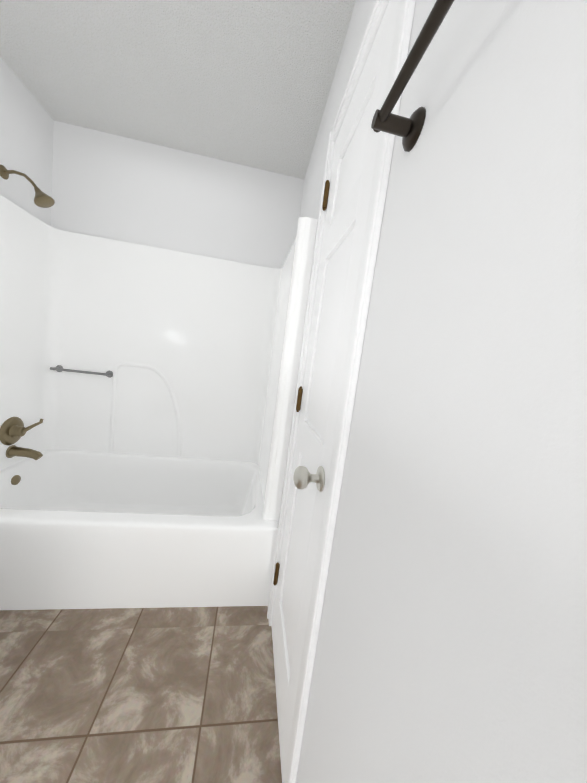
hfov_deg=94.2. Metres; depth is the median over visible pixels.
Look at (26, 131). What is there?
wall
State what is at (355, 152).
closet door
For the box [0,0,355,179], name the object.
ceiling
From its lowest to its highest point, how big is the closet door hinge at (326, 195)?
0.108 m
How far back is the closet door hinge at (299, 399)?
1.10 m
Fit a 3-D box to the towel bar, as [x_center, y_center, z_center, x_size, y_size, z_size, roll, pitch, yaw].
[0.202,-0.377,0.131,0.070,0.052,0.652,6,6,-9]
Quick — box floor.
[0,606,281,782]
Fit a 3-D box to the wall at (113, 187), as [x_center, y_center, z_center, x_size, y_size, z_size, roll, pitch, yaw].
[-0.845,-0.351,1.947,1.545,2.440,0.100,6,6,-9]
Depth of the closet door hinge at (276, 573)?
1.18 m
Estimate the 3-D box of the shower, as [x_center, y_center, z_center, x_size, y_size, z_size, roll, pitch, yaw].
[-0.808,-0.062,1.511,1.543,1.975,0.838,6,6,-9]
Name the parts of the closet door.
knob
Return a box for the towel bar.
[371,0,453,151]
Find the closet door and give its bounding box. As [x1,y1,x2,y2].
[272,0,398,782]
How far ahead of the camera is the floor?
0.93 m
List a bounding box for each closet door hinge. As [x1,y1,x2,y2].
[273,562,279,584]
[296,386,302,411]
[322,180,329,210]
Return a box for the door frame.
[267,0,415,782]
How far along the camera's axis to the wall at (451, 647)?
0.27 m
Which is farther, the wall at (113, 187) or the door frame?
the wall at (113, 187)
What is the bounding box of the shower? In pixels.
[0,165,317,609]
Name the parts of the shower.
valve handle, rail, panel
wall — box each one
[0,58,53,225]
[51,121,303,268]
[278,0,586,782]

